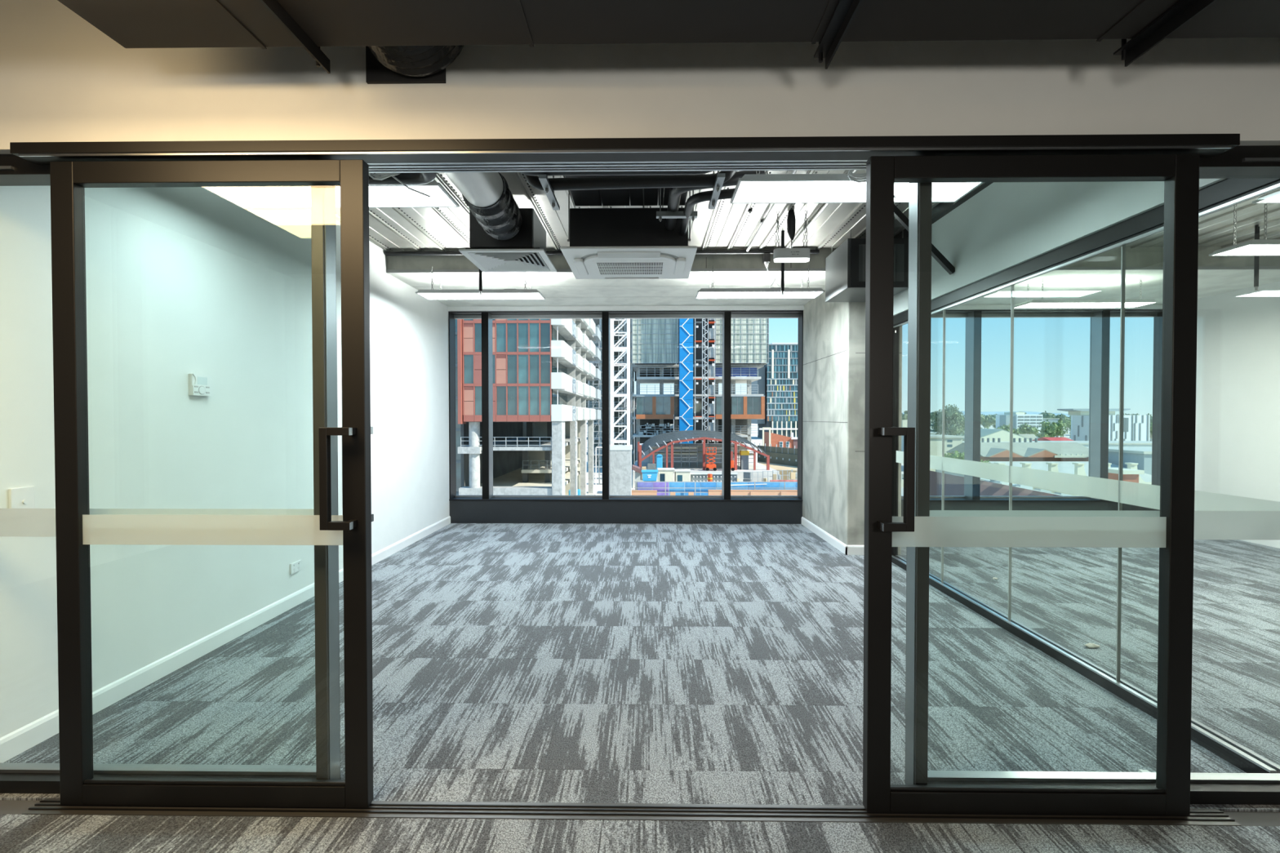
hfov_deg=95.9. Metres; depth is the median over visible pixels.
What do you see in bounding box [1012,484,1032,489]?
roof unit
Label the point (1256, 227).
pipe
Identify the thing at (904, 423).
tower
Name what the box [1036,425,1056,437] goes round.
tree
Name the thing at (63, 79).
wall
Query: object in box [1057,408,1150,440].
building
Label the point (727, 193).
insulated pipe
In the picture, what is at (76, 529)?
door
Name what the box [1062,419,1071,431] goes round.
tree
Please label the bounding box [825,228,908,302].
bulkhead
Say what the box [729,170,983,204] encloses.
ceiling light
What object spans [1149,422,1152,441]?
tree
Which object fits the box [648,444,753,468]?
scaffold
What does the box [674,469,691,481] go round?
cabin
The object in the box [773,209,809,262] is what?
emergency light
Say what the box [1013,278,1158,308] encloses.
ceiling light
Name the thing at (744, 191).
diffuser
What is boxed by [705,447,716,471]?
scissor lift
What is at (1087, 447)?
wall block
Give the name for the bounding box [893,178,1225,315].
wall
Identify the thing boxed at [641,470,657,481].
bin
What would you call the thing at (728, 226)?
ceiling
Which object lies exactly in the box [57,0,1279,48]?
ceiling
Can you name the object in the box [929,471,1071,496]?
building
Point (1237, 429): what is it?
wall
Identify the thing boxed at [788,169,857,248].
conduit
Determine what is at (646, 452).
wall
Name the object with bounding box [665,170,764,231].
insulated pipe
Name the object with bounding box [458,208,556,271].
air diffuser
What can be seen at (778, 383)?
office tower
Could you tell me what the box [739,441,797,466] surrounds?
wall
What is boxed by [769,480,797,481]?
beam
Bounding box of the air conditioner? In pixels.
[560,191,697,279]
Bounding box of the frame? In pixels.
[762,427,770,446]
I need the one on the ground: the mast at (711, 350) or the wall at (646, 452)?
the mast at (711, 350)
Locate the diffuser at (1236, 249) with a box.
[1216,244,1279,254]
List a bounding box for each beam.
[386,246,1279,306]
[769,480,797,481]
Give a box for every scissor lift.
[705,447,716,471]
[730,451,734,471]
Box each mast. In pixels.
[609,318,631,495]
[693,318,715,443]
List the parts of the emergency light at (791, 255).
chain, chain, chain, chain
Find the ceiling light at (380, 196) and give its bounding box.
[201,179,459,208]
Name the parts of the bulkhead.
grille frame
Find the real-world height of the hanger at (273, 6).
0.915 m
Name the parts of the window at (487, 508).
head trim, head rail, sill panel, rail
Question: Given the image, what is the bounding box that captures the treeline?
[902,410,1152,433]
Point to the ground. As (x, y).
(753, 435)
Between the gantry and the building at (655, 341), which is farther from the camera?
the building at (655, 341)
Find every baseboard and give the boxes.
[0,515,450,763]
[1238,539,1279,548]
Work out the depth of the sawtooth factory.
88.44 m
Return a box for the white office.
[903,419,934,431]
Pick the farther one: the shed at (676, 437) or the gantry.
the shed at (676, 437)
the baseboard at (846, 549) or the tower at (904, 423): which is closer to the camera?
the baseboard at (846, 549)
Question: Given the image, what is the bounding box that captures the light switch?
[8,486,35,508]
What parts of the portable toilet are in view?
door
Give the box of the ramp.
[757,461,797,479]
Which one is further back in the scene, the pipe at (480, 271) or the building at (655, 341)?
the building at (655, 341)
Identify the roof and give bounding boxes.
[901,477,1066,496]
[962,440,1044,442]
[1031,440,1151,447]
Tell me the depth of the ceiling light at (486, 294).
5.35 m
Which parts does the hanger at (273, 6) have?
rod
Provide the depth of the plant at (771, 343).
300.30 m
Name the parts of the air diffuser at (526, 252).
plate, frame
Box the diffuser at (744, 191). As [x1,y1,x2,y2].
[733,181,980,202]
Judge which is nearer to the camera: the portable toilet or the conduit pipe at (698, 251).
the conduit pipe at (698, 251)
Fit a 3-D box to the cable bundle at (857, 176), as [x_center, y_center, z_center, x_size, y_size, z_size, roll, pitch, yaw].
[1.117,-1.177,2.716,0.286,0.138,0.098,0,1,-17]
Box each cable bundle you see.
[368,173,430,197]
[846,169,896,197]
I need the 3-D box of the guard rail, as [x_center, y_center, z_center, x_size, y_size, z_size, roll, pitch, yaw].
[11.674,8.844,79.590,24.900,2.500,0.120,0,1,1]
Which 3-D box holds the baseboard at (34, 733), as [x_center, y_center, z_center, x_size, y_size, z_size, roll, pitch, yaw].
[-2.427,1.211,4.709,0.014,0.094,5.110,0,1,1]
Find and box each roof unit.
[901,478,903,487]
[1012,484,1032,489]
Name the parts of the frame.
post, post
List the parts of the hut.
grey panel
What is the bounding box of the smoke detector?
[747,207,752,213]
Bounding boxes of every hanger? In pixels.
[259,0,330,73]
[813,0,862,69]
[1113,0,1216,66]
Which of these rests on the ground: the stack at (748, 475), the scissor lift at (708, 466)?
the stack at (748, 475)
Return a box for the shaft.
[679,318,693,443]
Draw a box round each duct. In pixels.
[365,44,463,84]
[444,172,522,240]
[564,174,688,208]
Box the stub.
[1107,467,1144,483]
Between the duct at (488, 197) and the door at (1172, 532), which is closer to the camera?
the door at (1172, 532)
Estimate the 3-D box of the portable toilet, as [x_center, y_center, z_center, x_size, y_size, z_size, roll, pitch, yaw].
[3.141,5.859,93.267,1.050,2.650,1.200,0,1,1]
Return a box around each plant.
[771,342,797,343]
[1004,412,1024,414]
[1068,411,1115,415]
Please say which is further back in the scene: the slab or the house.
the house
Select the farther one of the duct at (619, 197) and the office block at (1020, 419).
the office block at (1020, 419)
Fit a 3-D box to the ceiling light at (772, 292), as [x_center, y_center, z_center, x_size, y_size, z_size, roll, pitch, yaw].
[1.102,-1.350,5.375,1.148,0.252,0.300,0,1,1]
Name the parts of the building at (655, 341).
window sill panel, scaffold frame, guard rail, guard rail, guard rail, guard rail, guard rail, guard rail, window sill panel, scaffold frame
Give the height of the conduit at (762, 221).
0.048 m
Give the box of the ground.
[586,420,1150,495]
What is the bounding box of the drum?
[707,474,712,481]
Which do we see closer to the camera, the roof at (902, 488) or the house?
the roof at (902, 488)
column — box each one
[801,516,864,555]
[802,291,902,555]
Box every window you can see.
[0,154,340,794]
[447,305,804,524]
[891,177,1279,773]
[901,304,1162,516]
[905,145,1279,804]
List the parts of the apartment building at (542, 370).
spandrel panel, spandrel panel, cladding panel, cladding panel, cladding panel, cladding panel, spandrel panel, spandrel panel, spandrel panel, spandrel panel, spandrel panel, cladding panel, cladding panel, cladding panel, cladding panel, cladding panel, cladding panel, spandrel panel, spandrel panel, spandrel panel, cladding panel, cladding panel, spandrel panel, guard rail, spandrel panel, spandrel panel, spandrel panel, spandrel panel, spandrel panel, spandrel panel, spandrel panel, spandrel panel, spandrel panel, spandrel panel, spandrel panel, spandrel panel, guard rail, spandrel panel, spandrel panel, spandrel panel, spandrel panel, prop post, prop post, prop post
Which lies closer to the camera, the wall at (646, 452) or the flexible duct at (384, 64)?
the flexible duct at (384, 64)
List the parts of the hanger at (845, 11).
rod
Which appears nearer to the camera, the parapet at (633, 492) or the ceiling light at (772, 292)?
the ceiling light at (772, 292)
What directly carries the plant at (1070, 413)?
on the building at (1135, 427)
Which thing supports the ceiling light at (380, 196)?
hanging from the ceiling at (728, 226)
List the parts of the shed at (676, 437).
post, post, post, post, post, post, post, post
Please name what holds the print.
attached to the hoarding
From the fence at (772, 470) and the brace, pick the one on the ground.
the fence at (772, 470)
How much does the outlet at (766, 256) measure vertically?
0.080 m
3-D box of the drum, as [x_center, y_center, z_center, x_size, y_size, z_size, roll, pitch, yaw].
[10.186,8.476,84.006,0.740,3.100,0.740,0,1,1]
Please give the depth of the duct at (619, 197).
3.77 m
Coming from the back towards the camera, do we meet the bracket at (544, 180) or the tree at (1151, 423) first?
the tree at (1151, 423)
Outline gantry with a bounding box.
[595,446,602,495]
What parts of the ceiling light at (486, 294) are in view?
chain, frame, chain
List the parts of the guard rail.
rail, rail, rail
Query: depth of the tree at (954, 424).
128.75 m
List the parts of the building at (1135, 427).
dark panel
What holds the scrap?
on the floor
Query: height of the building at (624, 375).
45.416 m
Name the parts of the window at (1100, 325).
rail, sill panel, head rail, head trim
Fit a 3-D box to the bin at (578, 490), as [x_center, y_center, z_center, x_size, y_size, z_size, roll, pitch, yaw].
[-9.286,9.554,82.597,1.700,1.000,1.400,0,1,1]
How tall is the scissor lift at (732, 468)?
3.130 m
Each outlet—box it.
[289,560,301,574]
[762,253,770,263]
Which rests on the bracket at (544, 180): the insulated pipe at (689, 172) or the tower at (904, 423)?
the insulated pipe at (689, 172)
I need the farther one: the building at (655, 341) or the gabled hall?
the building at (655, 341)
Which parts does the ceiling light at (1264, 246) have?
chain, frame, chain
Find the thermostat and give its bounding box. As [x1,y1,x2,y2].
[188,373,212,395]
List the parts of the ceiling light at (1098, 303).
chain, frame, chain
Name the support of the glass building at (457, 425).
on the ground
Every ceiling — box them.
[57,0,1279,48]
[335,169,1279,251]
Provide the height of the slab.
2.700 m
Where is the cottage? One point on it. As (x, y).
(778, 439)
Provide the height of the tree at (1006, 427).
8.988 m
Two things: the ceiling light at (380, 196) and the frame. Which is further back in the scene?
the frame
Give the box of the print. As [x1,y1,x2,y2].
[730,484,766,485]
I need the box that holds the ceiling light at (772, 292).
[695,264,825,298]
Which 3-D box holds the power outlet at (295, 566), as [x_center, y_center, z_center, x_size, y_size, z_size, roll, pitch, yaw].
[-2.435,0.995,4.083,0.016,0.073,0.115,0,1,1]
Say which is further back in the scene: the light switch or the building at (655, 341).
the building at (655, 341)
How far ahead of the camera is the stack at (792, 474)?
85.39 m
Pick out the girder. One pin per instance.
(695, 477)
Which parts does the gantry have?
post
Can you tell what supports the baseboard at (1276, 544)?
attached to the wall at (1237, 429)
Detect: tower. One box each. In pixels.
[591,324,602,484]
[751,342,797,438]
[901,420,907,427]
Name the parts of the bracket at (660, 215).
rod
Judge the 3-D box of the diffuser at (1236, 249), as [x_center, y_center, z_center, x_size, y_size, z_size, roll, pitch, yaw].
[4.616,-1.208,3.927,1.174,0.005,0.254,0,1,1]
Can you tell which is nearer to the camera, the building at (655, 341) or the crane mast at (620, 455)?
the crane mast at (620, 455)
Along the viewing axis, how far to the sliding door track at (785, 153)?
1.90 m
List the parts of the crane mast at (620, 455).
mast leg, mast leg, mast leg, mast leg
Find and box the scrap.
[1084,643,1099,648]
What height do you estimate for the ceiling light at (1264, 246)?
0.466 m
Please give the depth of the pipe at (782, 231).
4.94 m
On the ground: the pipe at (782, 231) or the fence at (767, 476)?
the fence at (767, 476)
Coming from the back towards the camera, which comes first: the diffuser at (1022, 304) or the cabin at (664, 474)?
the cabin at (664, 474)
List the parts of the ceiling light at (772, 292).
chain, frame, chain, chain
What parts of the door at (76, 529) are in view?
rail, rail, pull handle, handle arm, handle arm, pull handle, arm, arm, handle post, handle post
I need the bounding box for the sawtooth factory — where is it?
[935,461,1151,496]
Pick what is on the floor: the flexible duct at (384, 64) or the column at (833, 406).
the column at (833, 406)
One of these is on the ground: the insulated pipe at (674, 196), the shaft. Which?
the shaft
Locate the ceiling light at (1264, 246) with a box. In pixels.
[1208,192,1279,256]
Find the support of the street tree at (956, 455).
on the ground
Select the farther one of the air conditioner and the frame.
the frame
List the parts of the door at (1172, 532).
handle post, arm, arm, handle arm, pull handle, handle arm, pull handle, rail, rail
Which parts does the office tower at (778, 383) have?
lobby pane, lobby pane, colonnade post, lobby pane, lobby pane, colonnade post, lobby pane, colonnade post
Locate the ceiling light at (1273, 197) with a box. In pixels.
[1252,189,1279,203]
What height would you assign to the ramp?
2.600 m
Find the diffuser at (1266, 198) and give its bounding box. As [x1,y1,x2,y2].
[1258,195,1279,202]
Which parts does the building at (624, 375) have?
guard rail, guard rail, guard rail, guard rail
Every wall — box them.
[0,0,1279,154]
[0,185,449,737]
[640,443,757,462]
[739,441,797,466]
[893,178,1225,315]
[1194,280,1279,502]
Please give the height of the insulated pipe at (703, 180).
0.430 m
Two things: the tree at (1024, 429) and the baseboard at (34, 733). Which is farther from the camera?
the tree at (1024, 429)
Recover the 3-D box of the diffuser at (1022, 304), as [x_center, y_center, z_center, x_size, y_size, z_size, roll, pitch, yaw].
[4.508,-1.238,5.869,1.224,0.005,0.274,0,1,1]
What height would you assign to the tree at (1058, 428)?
10.590 m
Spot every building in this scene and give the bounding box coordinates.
[455,319,461,495]
[457,319,600,495]
[586,318,634,468]
[631,318,768,463]
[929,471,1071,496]
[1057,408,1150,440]
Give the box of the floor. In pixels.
[0,523,1279,852]
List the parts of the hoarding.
panel, panel, panel, panel, panel, panel, panel, panel, panel, panel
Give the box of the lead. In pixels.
[762,253,788,288]
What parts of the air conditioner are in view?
hanger rod, grille frame, panel, hanger rod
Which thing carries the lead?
hanging from the beam at (1098, 276)
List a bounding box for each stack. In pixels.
[742,471,751,481]
[788,472,797,479]
[790,472,795,479]
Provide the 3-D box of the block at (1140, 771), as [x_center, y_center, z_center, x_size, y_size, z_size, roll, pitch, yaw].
[1.835,1.275,2.096,0.030,0.045,0.020,0,1,1]
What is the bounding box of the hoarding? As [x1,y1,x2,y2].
[637,482,797,495]
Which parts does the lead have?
cord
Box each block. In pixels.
[995,412,1042,432]
[1042,417,1058,437]
[1087,447,1151,448]
[1108,448,1151,475]
[1138,769,1149,772]
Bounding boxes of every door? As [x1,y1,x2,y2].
[49,159,373,808]
[862,154,1199,815]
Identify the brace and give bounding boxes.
[893,204,955,274]
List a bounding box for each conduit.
[746,170,796,251]
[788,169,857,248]
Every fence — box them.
[751,471,763,481]
[762,471,773,481]
[772,470,782,479]
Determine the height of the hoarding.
2.380 m
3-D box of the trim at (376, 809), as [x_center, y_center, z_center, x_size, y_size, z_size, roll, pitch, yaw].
[-0.058,1.300,1.946,4.030,0.012,0.080,0,1,1]
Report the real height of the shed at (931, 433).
7.400 m
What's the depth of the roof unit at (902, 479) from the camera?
65.74 m
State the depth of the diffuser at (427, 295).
5.42 m
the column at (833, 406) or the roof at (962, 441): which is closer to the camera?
the column at (833, 406)
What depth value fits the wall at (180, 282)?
3.10 m
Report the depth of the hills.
2971.39 m
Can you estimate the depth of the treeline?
416.12 m
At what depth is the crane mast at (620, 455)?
59.87 m
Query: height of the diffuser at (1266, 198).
0.005 m
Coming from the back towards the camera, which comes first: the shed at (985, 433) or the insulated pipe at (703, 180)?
the shed at (985, 433)
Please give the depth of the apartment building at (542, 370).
55.75 m
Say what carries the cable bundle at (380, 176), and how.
hanging from the insulated pipe at (408, 179)
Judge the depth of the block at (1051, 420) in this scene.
331.68 m
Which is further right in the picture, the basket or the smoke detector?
the smoke detector
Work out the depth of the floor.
2.77 m
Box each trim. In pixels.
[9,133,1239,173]
[22,798,1240,826]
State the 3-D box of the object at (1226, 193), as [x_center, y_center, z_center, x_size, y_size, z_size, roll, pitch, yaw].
[2.327,0.143,3.815,0.070,2.255,3.510,0,1,1]
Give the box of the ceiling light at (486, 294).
[415,266,545,299]
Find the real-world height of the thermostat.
0.118 m
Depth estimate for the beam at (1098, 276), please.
5.87 m
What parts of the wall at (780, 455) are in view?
fence panel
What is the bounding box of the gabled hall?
[946,442,1088,461]
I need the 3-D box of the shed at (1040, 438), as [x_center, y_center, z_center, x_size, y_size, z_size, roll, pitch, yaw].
[140.273,5.956,195.658,7.600,4.600,15.800,0,1,1]
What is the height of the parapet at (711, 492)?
1.480 m
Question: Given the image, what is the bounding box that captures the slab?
[632,461,779,488]
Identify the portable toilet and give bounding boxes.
[656,454,662,470]
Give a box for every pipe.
[368,172,436,185]
[385,249,819,255]
[479,269,482,294]
[519,170,712,175]
[523,170,736,190]
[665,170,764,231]
[678,187,735,235]
[781,230,784,295]
[1253,224,1259,290]
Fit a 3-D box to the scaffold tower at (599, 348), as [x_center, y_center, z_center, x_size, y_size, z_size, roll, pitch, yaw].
[-6.923,-3.688,97.712,2.400,27.011,1.390,0,1,1]
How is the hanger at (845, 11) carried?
hanging from the ceiling
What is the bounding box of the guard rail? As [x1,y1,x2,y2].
[634,481,797,495]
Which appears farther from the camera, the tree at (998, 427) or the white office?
the tree at (998, 427)
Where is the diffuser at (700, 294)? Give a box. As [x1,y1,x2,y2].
[697,291,822,297]
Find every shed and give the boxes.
[637,430,769,470]
[901,431,946,451]
[946,428,1029,441]
[1031,437,1073,440]
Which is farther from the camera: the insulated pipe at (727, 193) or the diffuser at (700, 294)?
the diffuser at (700, 294)
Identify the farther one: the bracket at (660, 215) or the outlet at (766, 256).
the outlet at (766, 256)
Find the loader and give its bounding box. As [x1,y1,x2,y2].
[739,450,749,469]
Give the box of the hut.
[631,463,656,490]
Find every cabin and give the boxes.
[657,467,675,492]
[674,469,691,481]
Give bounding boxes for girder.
[690,472,737,489]
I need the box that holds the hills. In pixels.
[673,411,1069,420]
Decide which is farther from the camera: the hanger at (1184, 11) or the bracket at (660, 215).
the bracket at (660, 215)
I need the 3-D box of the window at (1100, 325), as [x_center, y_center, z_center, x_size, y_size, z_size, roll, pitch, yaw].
[4.537,-0.140,7.240,3.970,2.722,0.250,0,1,1]
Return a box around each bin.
[568,488,580,495]
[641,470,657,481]
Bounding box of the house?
[1017,434,1036,439]
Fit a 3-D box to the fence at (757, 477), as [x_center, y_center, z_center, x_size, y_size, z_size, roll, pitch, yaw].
[17.512,8.346,85.801,1.670,3.300,0.270,0,1,1]
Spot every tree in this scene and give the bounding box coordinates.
[930,404,964,435]
[941,450,964,459]
[986,426,1008,431]
[1001,423,1019,435]
[1017,422,1039,435]
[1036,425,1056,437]
[1039,419,1066,437]
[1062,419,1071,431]
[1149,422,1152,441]
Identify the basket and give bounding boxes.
[705,447,716,454]
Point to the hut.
(638, 474)
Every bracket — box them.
[538,174,559,209]
[656,187,697,221]
[708,170,724,208]
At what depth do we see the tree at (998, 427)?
210.93 m
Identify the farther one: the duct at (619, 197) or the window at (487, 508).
the window at (487, 508)
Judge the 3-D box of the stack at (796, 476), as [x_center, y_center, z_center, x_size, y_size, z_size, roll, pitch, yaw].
[24.931,8.684,93.531,1.910,2.380,1.623,0,1,1]
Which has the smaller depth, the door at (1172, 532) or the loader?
the door at (1172, 532)
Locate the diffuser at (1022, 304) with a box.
[1016,302,1151,307]
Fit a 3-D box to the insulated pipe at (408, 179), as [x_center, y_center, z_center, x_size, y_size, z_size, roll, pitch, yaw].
[-1.690,-1.176,2.533,1.510,0.077,0.457,0,1,1]
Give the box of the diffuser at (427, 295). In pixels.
[417,293,542,299]
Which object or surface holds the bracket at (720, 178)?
hanging from the ceiling at (728, 226)
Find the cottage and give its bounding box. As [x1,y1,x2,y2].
[764,431,797,448]
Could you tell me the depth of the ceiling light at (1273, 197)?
3.03 m
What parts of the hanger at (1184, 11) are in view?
rod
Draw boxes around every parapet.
[631,490,657,495]
[707,489,797,495]
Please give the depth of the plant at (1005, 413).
331.03 m
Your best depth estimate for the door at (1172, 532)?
1.91 m

